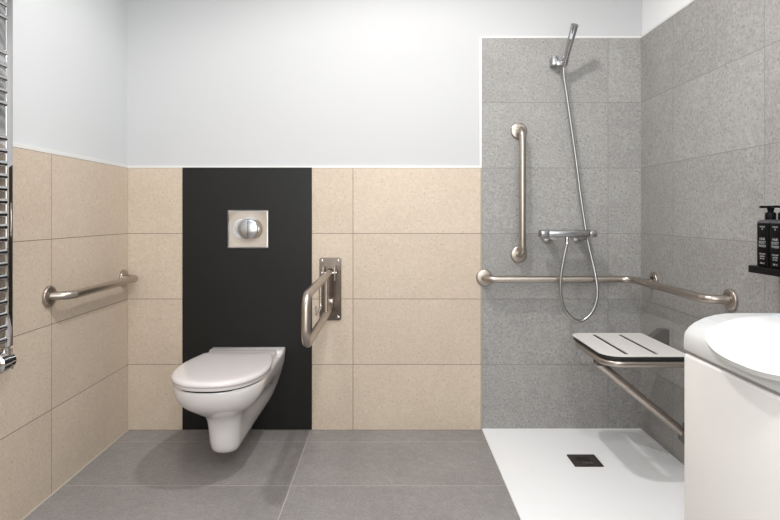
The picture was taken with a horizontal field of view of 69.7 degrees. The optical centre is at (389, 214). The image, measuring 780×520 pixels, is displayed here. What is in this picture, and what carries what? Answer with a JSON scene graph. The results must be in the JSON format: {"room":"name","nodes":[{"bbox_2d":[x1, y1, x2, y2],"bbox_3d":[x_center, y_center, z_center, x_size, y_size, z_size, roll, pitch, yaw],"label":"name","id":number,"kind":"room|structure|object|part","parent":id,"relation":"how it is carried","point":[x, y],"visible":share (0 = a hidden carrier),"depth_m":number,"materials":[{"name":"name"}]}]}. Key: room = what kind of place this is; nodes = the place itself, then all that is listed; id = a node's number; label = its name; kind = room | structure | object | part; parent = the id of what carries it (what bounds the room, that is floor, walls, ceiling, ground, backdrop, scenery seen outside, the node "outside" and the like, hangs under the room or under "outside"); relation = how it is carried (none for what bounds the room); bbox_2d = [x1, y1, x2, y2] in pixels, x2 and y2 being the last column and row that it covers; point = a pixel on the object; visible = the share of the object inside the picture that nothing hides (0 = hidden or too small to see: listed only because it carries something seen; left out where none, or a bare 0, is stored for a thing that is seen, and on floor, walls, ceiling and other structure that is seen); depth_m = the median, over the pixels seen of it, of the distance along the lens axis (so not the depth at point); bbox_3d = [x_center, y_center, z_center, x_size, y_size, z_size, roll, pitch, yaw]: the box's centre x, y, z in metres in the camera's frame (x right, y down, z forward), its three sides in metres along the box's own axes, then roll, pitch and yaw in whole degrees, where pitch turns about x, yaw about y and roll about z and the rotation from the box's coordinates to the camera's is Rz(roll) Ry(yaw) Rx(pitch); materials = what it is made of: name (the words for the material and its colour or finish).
{"room":"accessible bathroom","nodes":[
{"label":"accessible bathroom","id":0,"kind":"room"},
{"bbox_2d":[0,0,127,519],"bbox_3d":[-1.346,-0.200,0.905,0.130,2.550,3.812,0,0,-1],"label":"wall","id":1,"kind":"structure","parent":0,"point":[64,398],"depth_m":2.24,"materials":[{"name":"tile"}]},
{"bbox_2d":[0,0,16,373],"bbox_3d":[-1.259,-0.150,1.591,0.101,1.313,0.493,0,0,0],"label":"towel radiator","id":2,"kind":"object","parent":1,"relation":"attached to","point":[8,359],"visible":1,"depth_m":1.80,"materials":[{"name":"silver metal"}]},
{"bbox_3d":[-1.243,0.472,1.796,0.068,0.068,0.085,0,0,0],"label":"valve handle","id":3,"kind":"part","parent":2,"relation":"part of","materials":[{"name":"silver metal"}]},
{"bbox_2d":[13,142,127,167],"bbox_3d":[-1.285,-0.243,0.900,0.011,0.016,3.801,0,0,-1],"label":"trim","id":4,"kind":"structure","parent":1,"relation":"attached to","point":[19,145],"depth_m":2.24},
{"bbox_2d":[21,429,128,519],"bbox_3d":[-1.278,1.073,0.900,0.004,0.004,3.800,0,0,-1],"label":"trim","id":5,"kind":"structure","parent":1,"relation":"attached to","point":[29,513],"depth_m":2.28,"materials":[{"name":"plastic"}]},
{"bbox_2d":[42,270,137,306],"bbox_3d":[-1.262,0.309,2.438,0.092,0.082,0.697,0,0,-1],"label":"grab rail","id":6,"kind":"object","parent":1,"relation":"attached to","point":[50,295],"visible":1,"depth_m":2.22,"materials":[{"name":"metal"}]},
{"bbox_3d":[-1.261,0.309,2.438,0.097,0.033,0.647,0,0,0],"label":"rail","id":7,"kind":"part","parent":6,"relation":"part of","materials":[{"name":"metal"}]},
{"bbox_2d":[24,430,519,519],"bbox_3d":[-0.028,1.125,0.905,2.825,0.100,4.050,0,0,0],"label":"floor","id":8,"kind":"structure","parent":0,"point":[143,474],"depth_m":2.28,"materials":[{"name":"tile"}]},
{"bbox_2d":[482,428,683,519],"bbox_3d":[0.857,1.069,2.000,0.795,0.010,1.599,0,0,0],"label":"shower tray","id":9,"kind":"object","parent":8,"relation":"on","point":[546,473],"visible":1,"depth_m":2.31,"materials":[{"name":"ceramic"}]},
{"bbox_2d":[684,313,779,519],"bbox_3d":[0.888,0.633,0.940,0.623,0.883,0.400,0,0,0],"label":"cabinet","id":10,"kind":"object","parent":8,"relation":"on","point":[732,360],"visible":1,"depth_m":0.99,"materials":[{"name":"white laminate"}]},
{"bbox_3d":[0.760,0.224,0.930,0.366,0.063,0.336,0,0,0],"label":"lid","id":11,"kind":"part","parent":10,"relation":"part of","materials":[{"name":"white ceramic"}]},
{"bbox_2d":[127,0,641,429],"bbox_3d":[-0.028,-0.200,2.865,2.825,2.550,0.130,0,0,0],"label":"wall","id":12,"kind":"structure","parent":0,"point":[417,343],"depth_m":2.80,"materials":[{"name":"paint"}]},
{"bbox_2d":[182,168,311,429],"bbox_3d":[-0.713,0.417,2.797,0.646,1.308,0.006,0,0,0],"label":"panel","id":13,"kind":"object","parent":12,"relation":"attached to","point":[232,297],"visible":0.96,"depth_m":2.79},
{"bbox_2d":[171,347,284,452],"bbox_3d":[-0.703,0.822,2.453,0.386,0.383,0.683,0,0,0],"label":"toilet","id":14,"kind":"object","parent":13,"relation":"attached to","point":[230,387],"visible":1,"depth_m":2.30,"materials":[{"name":"ceramic"}]},
{"bbox_3d":[-0.703,0.663,2.354,0.378,0.012,0.478,0,0,0],"label":"seat","id":15,"kind":"part","parent":14,"relation":"part of","materials":[{"name":"plastic"}]},
{"bbox_3d":[-0.703,0.643,2.354,0.386,0.026,0.486,0,0,0],"label":"lid","id":16,"kind":"part","parent":14,"relation":"part of","materials":[{"name":"plastic"}]},
{"bbox_2d":[228,210,268,247],"bbox_3d":[-0.706,0.070,2.784,0.201,0.188,0.020,0,0,0],"label":"flush plate","id":17,"kind":"object","parent":13,"relation":"attached to","point":[246,228],"visible":1,"depth_m":2.79,"materials":[{"name":"silver metal"}]},
{"bbox_2d":[301,258,340,347],"bbox_3d":[-0.297,0.369,2.389,0.109,0.312,0.821,0,0,0],"label":"grab rail","id":18,"kind":"object","parent":12,"relation":"attached to","point":[328,283],"visible":1,"depth_m":2.63,"materials":[{"name":"metal"}]},
{"bbox_3d":[-0.300,0.377,2.386,0.032,0.215,0.815,0,0,0],"label":"rail","id":19,"kind":"part","parent":18,"relation":"part of","materials":[{"name":"metal"}]},
{"bbox_3d":[-0.297,0.369,2.796,0.109,0.312,0.007,0,0,0],"label":"wall plate","id":20,"kind":"part","parent":18,"relation":"part of","materials":[{"name":"metal"}]},
{"bbox_2d":[128,36,640,167],"bbox_3d":[-0.028,-0.565,2.804,2.565,0.660,0.011,0,0,0],"label":"trim","id":21,"kind":"structure","parent":12,"relation":"attached to","point":[480,37],"depth_m":2.80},
{"bbox_2d":[510,123,526,262],"bbox_3d":[0.643,-0.112,2.751,0.082,0.699,0.098,0,0,0],"label":"grab rail","id":22,"kind":"object","parent":12,"relation":"attached to","point":[518,254],"visible":1,"depth_m":2.71,"materials":[{"name":"metal"}]},
{"bbox_3d":[0.643,-0.112,2.750,0.033,0.650,0.097,0,0,0],"label":"rail","id":23,"kind":"part","parent":22,"relation":"part of","materials":[{"name":"metal"}]},
{"bbox_2d":[550,56,568,66],"bbox_3d":[0.826,-0.751,2.750,0.053,0.060,0.114,0,0,-30],"label":"holder","id":24,"kind":"object","parent":12,"relation":"attached to","point":[554,60],"visible":1,"depth_m":2.75,"materials":[{"name":"silver metal"}]},
{"bbox_2d":[559,23,598,321],"bbox_3d":[0.894,-0.191,2.692,0.191,1.407,0.145,0,0,-32],"label":"shower","id":25,"kind":"object","parent":24,"relation":"in","point":[573,28],"visible":0.98,"depth_m":2.69,"materials":[{"name":"silver metal"}]},
{"bbox_3d":[0.857,-0.807,2.665,0.037,0.175,0.156,0,0,0],"label":"handle","id":26,"kind":"part","parent":25,"relation":"part of","materials":[{"name":"silver metal"}]},
{"bbox_2d":[538,229,596,243],"bbox_3d":[0.848,0.104,2.721,0.263,0.069,0.158,0,0,0],"label":"shower mixer","id":27,"kind":"object","parent":12,"relation":"attached to","point":[546,235],"visible":1,"depth_m":2.65,"materials":[{"name":"silver metal"}]},
{"bbox_3d":[0.734,0.089,2.675,0.035,0.035,0.066,0,0,0],"label":"temperature handle","id":28,"kind":"part","parent":27,"relation":"part of","materials":[{"name":"silver metal"}]},
{"bbox_3d":[0.963,0.089,2.675,0.033,0.035,0.066,0,0,0],"label":"flow handle","id":29,"kind":"part","parent":27,"relation":"part of","materials":[{"name":"silver metal"}]},
{"bbox_2d":[476,269,737,310],"bbox_3d":[0.999,0.312,2.579,1.137,0.082,0.511,0,0,43],"label":"grab rail","id":30,"kind":"object","parent":12,"relation":"attached to","point":[729,299],"visible":1,"depth_m":2.69,"materials":[{"name":"metal"}]},
{"bbox_3d":[0.984,0.312,2.563,1.097,0.033,0.468,0,0,43],"label":"rail","id":31,"kind":"part","parent":30,"relation":"part of","materials":[{"name":"metal"}]},
{"bbox_2d":[641,0,779,464],"bbox_3d":[1.320,-0.200,0.905,0.130,2.550,3.810,0,0,0],"label":"wall","id":32,"kind":"structure","parent":0,"point":[710,72],"depth_m":2.26,"materials":[{"name":"tile"}]},
{"bbox_2d":[572,328,684,443],"bbox_3d":[1.036,0.745,2.345,0.437,0.460,0.420,0,0,0],"label":"shower seat","id":33,"kind":"object","parent":32,"relation":"attached to","point":[624,350],"visible":0.84,"depth_m":2.33,"materials":[{"name":"metal"}]},
{"bbox_3d":[1.018,0.572,2.345,0.400,0.028,0.416,0,0,0],"label":"seat frame","id":34,"kind":"part","parent":33,"relation":"part of","materials":[{"name":"metal"}]},
{"bbox_3d":[1.050,0.765,2.345,0.391,0.331,0.036,0,0,0],"label":"leg","id":35,"kind":"part","parent":33,"relation":"part of","materials":[{"name":"metal"}]},
{"bbox_3d":[1.235,0.930,2.345,0.039,0.090,0.090,0,0,0],"label":"leg wall plate","id":36,"kind":"part","parent":33,"relation":"part of","materials":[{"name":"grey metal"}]},
{"bbox_2d":[641,0,693,37],"bbox_3d":[1.260,-0.890,0.900,0.011,0.010,3.800,0,0,0],"label":"trim","id":37,"kind":"structure","parent":32,"relation":"attached to","point":[689,2],"depth_m":2.52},
{"bbox_2d":[748,265,779,276],"bbox_3d":[1.205,0.173,1.643,0.100,0.022,0.326,0,0,0],"label":"wall shelf","id":38,"kind":"object","parent":32,"relation":"attached to","point":[751,268],"visible":0.71,"depth_m":1.73,"materials":[{"name":"black plastic"}]},
{"bbox_2d":[757,206,776,266],"bbox_3d":[1.183,0.066,1.746,0.060,0.191,0.054,0,0,0],"label":"soap bottle","id":39,"kind":"object","parent":38,"relation":"on","point":[763,226],"visible":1,"depth_m":1.74,"materials":[{"name":"black plastic"}]},
{"bbox_2d":[770,206,779,268],"bbox_3d":[1.183,0.066,1.688,0.060,0.191,0.054,0,0,0],"label":"soap bottle","id":40,"kind":"object","parent":38,"relation":"on","point":[774,224],"visible":1,"depth_m":1.69,"materials":[{"name":"black plastic"}]}
]}

